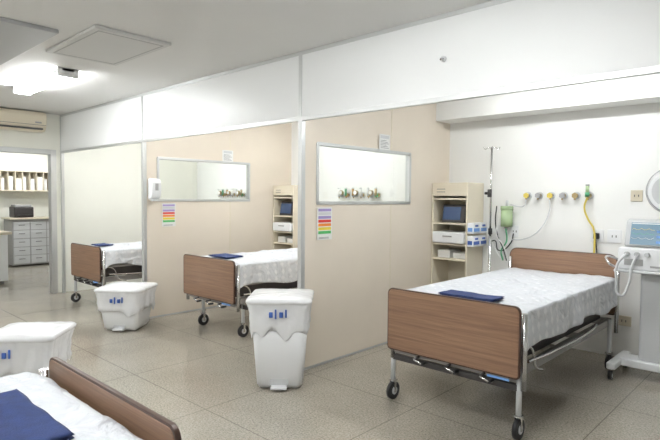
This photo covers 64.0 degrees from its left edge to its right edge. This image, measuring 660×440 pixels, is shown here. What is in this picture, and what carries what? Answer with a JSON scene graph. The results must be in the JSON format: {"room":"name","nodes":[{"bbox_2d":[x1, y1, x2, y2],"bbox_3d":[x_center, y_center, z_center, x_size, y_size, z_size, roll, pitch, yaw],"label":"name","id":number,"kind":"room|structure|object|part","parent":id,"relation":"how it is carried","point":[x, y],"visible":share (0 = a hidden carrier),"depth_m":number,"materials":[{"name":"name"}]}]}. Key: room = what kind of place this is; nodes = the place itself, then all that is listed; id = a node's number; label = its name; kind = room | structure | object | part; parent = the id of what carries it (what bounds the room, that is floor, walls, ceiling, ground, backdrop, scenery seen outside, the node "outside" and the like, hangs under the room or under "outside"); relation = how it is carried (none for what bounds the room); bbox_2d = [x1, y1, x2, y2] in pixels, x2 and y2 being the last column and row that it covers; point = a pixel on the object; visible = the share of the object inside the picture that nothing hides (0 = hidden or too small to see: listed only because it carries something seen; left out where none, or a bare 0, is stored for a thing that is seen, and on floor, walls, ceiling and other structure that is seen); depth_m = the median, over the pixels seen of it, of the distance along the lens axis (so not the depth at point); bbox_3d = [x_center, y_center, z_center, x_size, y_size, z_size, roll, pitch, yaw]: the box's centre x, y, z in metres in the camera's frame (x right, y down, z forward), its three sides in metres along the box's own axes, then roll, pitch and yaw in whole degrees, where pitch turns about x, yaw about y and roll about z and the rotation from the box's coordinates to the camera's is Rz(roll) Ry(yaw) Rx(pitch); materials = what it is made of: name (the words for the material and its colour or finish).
{"room":"hospital room","nodes":[
{"label":"hospital room","id":0,"kind":"room"},
{"bbox_2d":[0,152,48,230],"bbox_3d":[-7.975,-0.342,9.695,0.100,2.606,7.294,3,3,43],"label":"wall","id":1,"kind":"structure","parent":0,"point":[38,200],"depth_m":11.19,"materials":[{"name":"beige paint"}]},
{"bbox_2d":[0,170,47,191],"bbox_3d":[-6.407,-0.814,11.058,0.300,0.420,0.950,3,3,43],"label":"shelf","id":2,"kind":"object","parent":1,"relation":"attached to","point":[10,180],"visible":0.94,"depth_m":10.97,"materials":[{"name":"beige wood"}]},
{"bbox_2d":[0,114,196,292],"bbox_3d":[-4.904,-0.198,6.827,0.100,2.606,7.294,3,3,43],"label":"wall","id":3,"kind":"structure","parent":0,"point":[103,197],"depth_m":8.18,"materials":[{"name":"beige paint"}]},
{"bbox_2d":[0,108,46,132],"bbox_3d":[-4.331,-1.362,7.145,0.220,0.265,0.860,3,3,43],"label":"air conditioner","id":4,"kind":"object","parent":3,"relation":"attached to","point":[10,119],"visible":1,"depth_m":7.18,"materials":[{"name":"beige plastic"}]},
{"bbox_2d":[0,124,42,129],"bbox_3d":[-4.280,-1.257,7.101,0.066,0.020,0.760,3,3,43],"label":"vent","id":5,"kind":"object","parent":4,"relation":"attached to","point":[4,126],"depth_m":7.18,"materials":[{"name":"grey"}]},
{"bbox_2d":[0,146,57,293],"bbox_3d":[-4.514,0.043,7.256,0.122,2.095,1.400,3,3,43],"label":"trim","id":6,"kind":"structure","parent":3,"relation":"attached to","point":[52,186],"depth_m":7.69,"materials":[{"name":"silver metal"}]},
{"bbox_2d":[60,153,65,292],"bbox_3d":[-3.932,0.047,7.779,0.040,2.053,0.040,3,3,43],"label":"trim","id":7,"kind":"structure","parent":3,"relation":"attached to","point":[61,154],"depth_m":7.76,"materials":[{"name":"silver metal"}]},
{"bbox_2d":[60,0,659,152],"bbox_3d":[-0.407,-1.088,4.418,9.696,0.553,0.079,3,3,43],"label":"header","id":8,"kind":"object","parent":3,"relation":"attached to","point":[494,47],"visible":1,"depth_m":3.54,"materials":[{"name":"paint"}]},
{"bbox_2d":[440,56,445,61],"bbox_3d":[0.712,-1.025,3.350,0.036,0.036,0.043,3,3,43],"label":"sensor","id":9,"kind":"object","parent":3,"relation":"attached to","point":[442,58],"depth_m":3.35,"materials":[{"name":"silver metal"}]},
{"bbox_2d":[0,0,491,114],"bbox_3d":[-2.851,-1.453,4.864,14.100,0.100,7.494,3,3,43],"label":"ceiling","id":10,"kind":"structure","parent":0,"point":[206,37],"depth_m":3.74,"materials":[{"name":"paint"}]},
{"bbox_2d":[0,17,58,64],"bbox_3d":[-3.572,-1.395,4.901,4.000,0.030,0.560,3,3,43],"label":"duct","id":11,"kind":"object","parent":10,"relation":"attached to","point":[16,37],"depth_m":3.81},
{"bbox_2d":[13,67,77,95],"bbox_3d":[-2.886,-1.382,5.314,1.300,0.080,0.180,3,3,43],"label":"ceiling lamp","id":12,"kind":"object","parent":10,"relation":"attached to","point":[61,74],"visible":1,"depth_m":5.20,"materials":[{"name":"white plastic"}]},
{"bbox_2d":[53,31,162,63],"bbox_3d":[-1.750,-1.341,4.143,0.840,0.007,0.500,3,3,43],"label":"joint","id":13,"kind":"object","parent":10,"relation":"attached to","point":[96,31],"visible":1,"depth_m":4.07,"materials":[{"name":"grey plastic"}]},
{"bbox_2d":[46,24,170,65],"bbox_3d":[-1.750,-1.352,4.143,0.940,0.025,0.580,3,3,43],"label":"ceiling access panel","id":14,"kind":"object","parent":10,"relation":"attached to","point":[103,47],"depth_m":4.06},
{"bbox_2d":[0,263,659,439],"bbox_3d":[-2.873,1.250,4.977,14.100,0.100,7.494,3,3,43],"label":"floor","id":15,"kind":"structure","parent":0,"point":[202,379],"depth_m":3.94,"materials":[{"name":"tile"}]},
{"bbox_2d":[0,230,11,283],"bbox_3d":[-6.062,0.623,8.127,0.800,0.840,1.870,3,3,43],"label":"cabinet","id":16,"kind":"object","parent":15,"relation":"on","point":[3,234],"depth_m":8.49,"materials":[{"name":"white laminate"}]},
{"bbox_2d":[1,216,48,265],"bbox_3d":[-6.166,0.416,11.011,0.600,0.950,1.050,3,3,43],"label":"base cabinet","id":17,"kind":"object","parent":15,"relation":"on","point":[28,243],"visible":0.81,"depth_m":10.70,"materials":[{"name":"grey laminate"}]},
{"bbox_2d":[1,216,48,219],"bbox_3d":[-6.162,-0.043,10.992,0.600,0.030,1.050,3,3,43],"label":"countertop","id":18,"kind":"structure","parent":17,"relation":"on","point":[44,217],"depth_m":10.75,"materials":[{"name":"beige ceramic"}]},
{"bbox_2d":[9,205,33,217],"bbox_3d":[-6.307,-0.185,10.815,0.420,0.255,0.360,3,3,43],"label":"printer","id":19,"kind":"object","parent":18,"relation":"on","point":[16,211],"visible":1,"depth_m":10.71,"materials":[{"name":"black plastic"}]},
{"bbox_2d":[0,321,75,376],"bbox_3d":[-2.135,1.011,3.783,0.480,0.490,0.493,0,2,-6],"label":"pedal bin","id":20,"kind":"object","parent":15,"relation":"on","point":[24,346],"visible":0.63,"depth_m":3.58,"materials":[{"name":"white plastic"}]},
{"bbox_3d":[-2.133,0.795,3.767,0.480,0.057,0.480,0,2,-6],"label":"lid","id":21,"kind":"part","parent":20,"relation":"part of","materials":[{"name":"white plastic"}]},
{"bbox_2d":[0,357,180,439],"bbox_3d":[-1.415,0.893,1.054,1.006,0.965,2.023,3,3,43],"label":"hospital bed","id":22,"kind":"object","parent":15,"relation":"on","point":[65,403],"visible":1,"depth_m":1.61,"materials":[{"name":"white fabric"}]},
{"bbox_3d":[-1.431,0.715,1.040,0.890,0.189,1.900,3,3,43],"label":"mattress","id":23,"kind":"part","parent":22,"relation":"part of","materials":[{"name":"white fabric"}]},
{"bbox_3d":[-0.756,0.764,1.766,0.924,0.418,0.024,3,3,43],"label":"footboard panel","id":24,"kind":"part","parent":22,"relation":"part of","materials":[{"name":"brown wood"}]},
{"bbox_2d":[71,241,141,301],"bbox_3d":[-2.474,0.615,7.494,0.969,0.965,2.019,3,3,43],"label":"hospital bed","id":25,"kind":"object","parent":15,"relation":"on","point":[88,262],"visible":0.46,"depth_m":6.74,"materials":[{"name":"brown wood"}]},
{"bbox_3d":[-3.139,0.535,6.781,0.884,0.418,0.024,3,3,43],"label":"footboard panel","id":26,"kind":"part","parent":25,"relation":"part of","materials":[{"name":"brown wood"}]},
{"bbox_3d":[-2.296,0.674,7.025,0.020,0.050,1.302,3,3,43],"label":"guard rail","id":27,"kind":"part","parent":25,"relation":"part of","materials":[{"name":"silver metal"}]},
{"bbox_2d":[94,282,157,330],"bbox_3d":[-2.215,0.937,5.775,0.523,0.470,0.536,1,2,3],"label":"pedal bin","id":28,"kind":"object","parent":15,"relation":"on","point":[123,306],"visible":1,"depth_m":5.57,"materials":[{"name":"white plastic"}]},
{"bbox_3d":[-2.213,0.731,5.759,0.523,0.056,0.522,1,2,3],"label":"lid","id":29,"kind":"part","parent":28,"relation":"part of","materials":[{"name":"white plastic"}]},
{"bbox_2d":[141,142,146,281],"bbox_3d":[-2.151,0.131,6.119,0.042,2.053,0.045,3,3,43],"label":"post","id":30,"kind":"object","parent":15,"relation":"on","point":[143,144],"visible":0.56,"depth_m":6.09,"materials":[{"name":"silver metal"}]},
{"bbox_2d":[149,305,224,318],"bbox_3d":[-1.369,1.117,7.006,0.042,0.020,2.270,3,3,43],"label":"base strip","id":31,"kind":"object","parent":15,"relation":"on","point":[217,305],"visible":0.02,"depth_m":6.51,"materials":[{"name":"silver metal"}]},
{"bbox_2d":[183,248,297,336],"bbox_3d":[-0.606,0.683,6.215,0.992,0.965,2.022,3,3,43],"label":"hospital bed","id":32,"kind":"object","parent":15,"relation":"on","point":[217,278],"visible":0.59,"depth_m":5.51,"materials":[{"name":"brown wood"}]},
{"bbox_3d":[-1.271,0.604,5.502,0.904,0.418,0.024,3,3,43],"label":"footboard panel","id":33,"kind":"part","parent":32,"relation":"part of","materials":[{"name":"brown wood"}]},
{"bbox_2d":[246,288,313,389],"bbox_3d":[-0.376,0.907,4.093,0.490,0.700,0.503,0,2,0],"label":"pedal bin","id":34,"kind":"object","parent":15,"relation":"on","point":[279,319],"visible":1,"depth_m":3.89,"materials":[{"name":"white plastic"}]},
{"bbox_3d":[-0.373,0.586,4.073,0.490,0.058,0.491,0,2,0],"label":"lid","id":35,"kind":"part","parent":34,"relation":"part of","materials":[{"name":"white plastic"}]},
{"bbox_2d":[273,185,297,288],"bbox_3d":[-0.552,0.313,7.482,0.430,1.600,0.392,3,3,43],"label":"shelf","id":36,"kind":"object","parent":15,"relation":"on","point":[285,197],"visible":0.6,"depth_m":7.40,"materials":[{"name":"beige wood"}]},
{"bbox_2d":[280,204,291,213],"bbox_3d":[-0.616,-0.161,7.374,0.210,0.135,0.030,3,3,43],"label":"screen","id":37,"kind":"object","parent":36,"relation":"on","point":[285,208],"depth_m":7.37,"materials":[{"name":"blue glass"}]},
{"bbox_2d":[280,202,292,215],"bbox_3d":[-0.549,-0.160,7.424,0.280,0.190,0.188,3,3,43],"label":"monitor","id":38,"kind":"object","parent":36,"relation":"on","point":[286,209],"depth_m":7.36,"materials":[{"name":"blue plastic"}]},
{"bbox_2d":[297,120,305,288],"bbox_3d":[-0.236,0.221,4.331,0.042,2.053,0.045,3,3,43],"label":"post","id":39,"kind":"object","parent":15,"relation":"on","point":[301,124],"visible":0.56,"depth_m":4.30,"materials":[{"name":"silver metal"}]},
{"bbox_2d":[304,342,386,369],"bbox_3d":[0.546,1.207,5.219,0.042,0.020,2.270,3,3,43],"label":"base strip","id":40,"kind":"object","parent":15,"relation":"on","point":[383,343],"visible":0.36,"depth_m":4.74,"materials":[{"name":"silver metal"}]},
{"bbox_2d":[431,182,483,283],"bbox_3d":[1.357,0.403,5.700,0.425,1.600,0.392,3,3,43],"label":"shelf","id":41,"kind":"object","parent":15,"relation":"on","point":[454,205],"visible":0.66,"depth_m":5.63,"materials":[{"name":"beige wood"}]},
{"bbox_2d":[443,207,461,219],"bbox_3d":[1.292,-0.071,5.592,0.205,0.135,0.030,3,3,43],"label":"screen","id":42,"kind":"object","parent":41,"relation":"on","point":[449,213],"depth_m":5.59,"materials":[{"name":"blue glass"}]},
{"bbox_2d":[442,204,465,222],"bbox_3d":[1.360,-0.070,5.643,0.275,0.190,0.188,3,3,43],"label":"monitor","id":43,"kind":"object","parent":41,"relation":"on","point":[452,213],"depth_m":5.58,"materials":[{"name":"blue plastic"}]},
{"bbox_2d":[467,222,486,246],"bbox_3d":[1.536,0.149,5.512,0.072,0.245,0.298,3,3,43],"label":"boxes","id":44,"kind":"object","parent":41,"relation":"attached to","point":[477,227],"visible":1,"depth_m":5.44,"materials":[{"name":"white cardboard"}]},
{"bbox_2d":[484,146,499,271],"bbox_3d":[1.649,0.232,5.443,0.260,1.967,0.272,3,3,43],"label":"pole","id":45,"kind":"object","parent":15,"relation":"on","point":[488,193],"visible":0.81,"depth_m":5.42,"materials":[{"name":"silver metal"}]},
{"bbox_2d":[386,247,619,439],"bbox_3d":[1.431,0.787,4.122,1.033,0.965,2.026,3,3,43],"label":"hospital bed","id":46,"kind":"object","parent":15,"relation":"on","point":[488,323],"visible":0.97,"depth_m":3.56,"materials":[{"name":"white fabric"}]},
{"bbox_3d":[0.763,0.707,3.411,0.944,0.418,0.024,3,3,43],"label":"footboard panel","id":47,"kind":"part","parent":46,"relation":"part of","materials":[{"name":"brown wood"}]},
{"bbox_3d":[1.629,0.847,3.635,0.020,0.050,1.302,3,3,43],"label":"guard rail","id":48,"kind":"part","parent":46,"relation":"part of","materials":[{"name":"silver metal"}]},
{"bbox_3d":[2.109,0.541,4.845,0.944,0.507,0.024,3,3,43],"label":"headboard panel","id":49,"kind":"part","parent":46,"relation":"part of","materials":[{"name":"brown wood"}]},
{"bbox_2d":[605,219,659,379],"bbox_3d":[2.544,0.633,4.209,0.601,1.283,0.510,3,3,43],"label":"ventilator","id":50,"kind":"object","parent":15,"relation":"on","point":[640,254],"visible":1,"depth_m":4.16,"materials":[{"name":"white plastic"}]},
{"bbox_3d":[2.337,0.331,4.348,0.089,0.089,0.359,3,3,43],"label":"handle","id":51,"kind":"part","parent":50,"relation":"part of","materials":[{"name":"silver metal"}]},
{"bbox_2d":[614,268,659,275],"bbox_3d":[2.568,0.404,4.178,0.500,0.025,0.360,3,3,43],"label":"tray","id":52,"kind":"object","parent":50,"relation":"on","point":[643,271],"depth_m":4.11,"materials":[{"name":"grey plastic"}]},
{"bbox_2d":[197,103,659,355],"bbox_3d":[-0.337,-0.194,7.620,14.100,2.606,0.100,3,3,43],"label":"wall","id":53,"kind":"structure","parent":0,"point":[615,151],"depth_m":5.21,"materials":[{"name":"paint"}]},
{"bbox_2d":[146,123,291,316],"bbox_3d":[-1.360,-0.174,6.951,0.038,2.606,2.274,3,3,43],"label":"panel","id":54,"kind":"object","parent":53,"relation":"attached to","point":[202,228],"depth_m":6.77,"materials":[{"name":"beige laminate"}]},
{"bbox_2d":[148,178,160,200],"bbox_3d":[-2.029,-0.349,6.116,0.105,0.264,0.120,3,3,43],"label":"soap dispenser","id":55,"kind":"object","parent":54,"relation":"attached to","point":[154,185],"visible":1,"depth_m":6.08,"materials":[{"name":"white plastic"}]},
{"bbox_2d":[162,203,175,226],"bbox_3d":[-1.929,-0.062,6.313,0.011,0.275,0.180,3,3,43],"label":"chart","id":56,"kind":"object","parent":54,"relation":"attached to","point":[168,209],"visible":1,"depth_m":6.31,"materials":[{"name":"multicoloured paper"}]},
{"bbox_2d":[157,157,249,201],"bbox_3d":[-1.573,-0.498,6.706,0.052,0.525,1.377,3,3,43],"label":"window frame","id":57,"kind":"structure","parent":54,"relation":"attached to","point":[247,199],"depth_m":6.78,"materials":[{"name":"silver metal"}]},
{"bbox_2d":[222,150,232,161],"bbox_3d":[-1.339,-0.838,6.906,0.011,0.145,0.170,3,3,43],"label":"notice sheet","id":58,"kind":"object","parent":54,"relation":"attached to","point":[227,155],"visible":1,"depth_m":6.90,"materials":[{"name":"white paper"}]},
{"bbox_3d":[-1.330,-0.176,6.982,0.038,2.606,0.016,3,3,43],"label":"joint strip","id":59,"kind":"part","parent":54,"relation":"part of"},
{"bbox_2d":[217,189,245,196],"bbox_3d":[-1.581,-0.442,8.643,0.757,0.117,0.092,3,3,43],"label":"outlets","id":60,"kind":"object","parent":53,"relation":"attached to","point":[219,193],"visible":1,"depth_m":8.60,"materials":[{"name":"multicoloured plastic"}]},
{"bbox_2d":[337,187,380,198],"bbox_3d":[0.360,-0.349,6.831,0.697,0.138,0.092,3,3,43],"label":"outlets","id":61,"kind":"object","parent":53,"relation":"attached to","point":[340,193],"visible":1,"depth_m":6.80,"materials":[{"name":"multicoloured plastic"}]},
{"bbox_2d":[304,103,449,367],"bbox_3d":[0.555,-0.085,5.163,0.038,2.606,2.274,3,3,43],"label":"panel","id":62,"kind":"object","parent":53,"relation":"attached to","point":[348,273],"depth_m":4.94,"materials":[{"name":"beige laminate"}]},
{"bbox_2d":[317,207,331,239],"bbox_3d":[-0.048,0.029,4.489,0.011,0.275,0.180,3,3,43],"label":"chart","id":63,"kind":"object","parent":62,"relation":"attached to","point":[324,214],"visible":1,"depth_m":4.48,"materials":[{"name":"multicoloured paper"}]},
{"bbox_2d":[316,142,410,204],"bbox_3d":[0.342,-0.408,4.918,0.052,0.525,1.377,3,3,43],"label":"window frame","id":64,"kind":"structure","parent":62,"relation":"attached to","point":[323,144],"depth_m":4.86,"materials":[{"name":"silver metal"}]},
{"bbox_2d":[379,134,389,149],"bbox_3d":[0.521,-0.746,5.060,0.011,0.145,0.170,3,3,43],"label":"notice sheet","id":65,"kind":"object","parent":62,"relation":"attached to","point":[384,140],"visible":1,"depth_m":5.05,"materials":[{"name":"white paper"}]},
{"bbox_3d":[0.584,-0.086,5.195,0.038,2.606,0.016,3,3,43],"label":"joint strip","id":66,"kind":"part","parent":62,"relation":"part of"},
{"bbox_2d":[511,225,518,236],"bbox_3d":[1.909,0.117,5.453,0.075,0.120,0.012,3,3,43],"label":"wall socket","id":67,"kind":"object","parent":53,"relation":"attached to","point":[514,229],"visible":0.85,"depth_m":5.45,"materials":[{"name":"white plastic"}]},
{"bbox_2d":[487,199,550,260],"bbox_3d":[1.915,0.097,5.361,0.625,0.652,0.137,3,3,43],"label":"flask","id":68,"kind":"object","parent":53,"relation":"attached to","point":[506,211],"visible":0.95,"depth_m":5.40,"materials":[{"name":"translucent green plastic"},{"name":"black rubber"},{"name":"light grey plastic"}]},
{"bbox_3d":[1.820,-0.123,5.433,0.124,0.040,0.124,3,3,43],"label":"flask lid","id":69,"kind":"part","parent":68,"relation":"part of","materials":[{"name":"green plastic"}]},
{"bbox_2d":[501,210,512,226],"bbox_3d":[1.819,-0.018,5.438,0.116,0.170,0.116,3,3,43],"label":"jar","id":70,"kind":"object","parent":68,"relation":"on","point":[506,215],"depth_m":5.39,"materials":[{"name":"green plastic"}]},
{"bbox_2d":[523,184,595,252],"bbox_3d":[2.206,0.046,5.112,0.706,0.775,0.100,3,3,43],"label":"outlets","id":71,"kind":"object","parent":53,"relation":"attached to","point":[576,195],"visible":0.93,"depth_m":4.99,"materials":[{"name":"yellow plastic"}]},
{"bbox_2d":[591,229,603,252],"bbox_3d":[2.467,0.340,4.902,0.111,0.511,0.066,3,3,43],"label":"wall socket","id":72,"kind":"object","parent":53,"relation":"attached to","point":[599,232],"visible":0.52,"depth_m":4.89,"materials":[{"name":"white plastic"}]},
{"bbox_3d":[2.487,0.144,4.915,0.110,0.120,0.010,3,3,43],"label":"plate","id":73,"kind":"part","parent":72,"relation":"part of","materials":[{"name":"white plastic"}]},
{"bbox_2d":[607,230,621,242],"bbox_3d":[2.592,0.149,4.815,0.120,0.120,0.012,3,3,43],"label":"wall socket","id":74,"kind":"object","parent":53,"relation":"attached to","point":[613,236],"visible":1,"depth_m":4.81,"materials":[{"name":"white plastic"}]},
{"bbox_2d":[618,315,631,326],"bbox_3d":[2.659,0.912,4.779,0.120,0.090,0.012,3,3,43],"label":"wall socket","id":75,"kind":"object","parent":53,"relation":"attached to","point":[623,320],"visible":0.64,"depth_m":4.77,"materials":[{"name":"beige plastic"}]},
{"bbox_2d":[631,190,642,201],"bbox_3d":[2.720,-0.214,4.684,0.095,0.100,0.012,3,3,43],"label":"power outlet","id":76,"kind":"object","parent":53,"relation":"attached to","point":[636,195],"visible":1,"depth_m":4.68,"materials":[{"name":"beige plastic"}]},
{"bbox_2d":[646,170,659,211],"bbox_3d":[2.862,-0.232,4.185,0.604,0.379,0.298,0,2,-1],"label":"lamp","id":77,"kind":"object","parent":53,"relation":"attached to","point":[653,185],"visible":1,"depth_m":4.22,"materials":[{"name":"white plastic"}]},
{"bbox_2d":[436,73,659,123],"bbox_3d":[2.920,-1.166,4.269,4.637,0.333,0.296,3,3,43],"label":"beam","id":78,"kind":"structure","parent":0,"point":[645,89],"depth_m":4.89,"materials":[{"name":"paint"}]}
]}

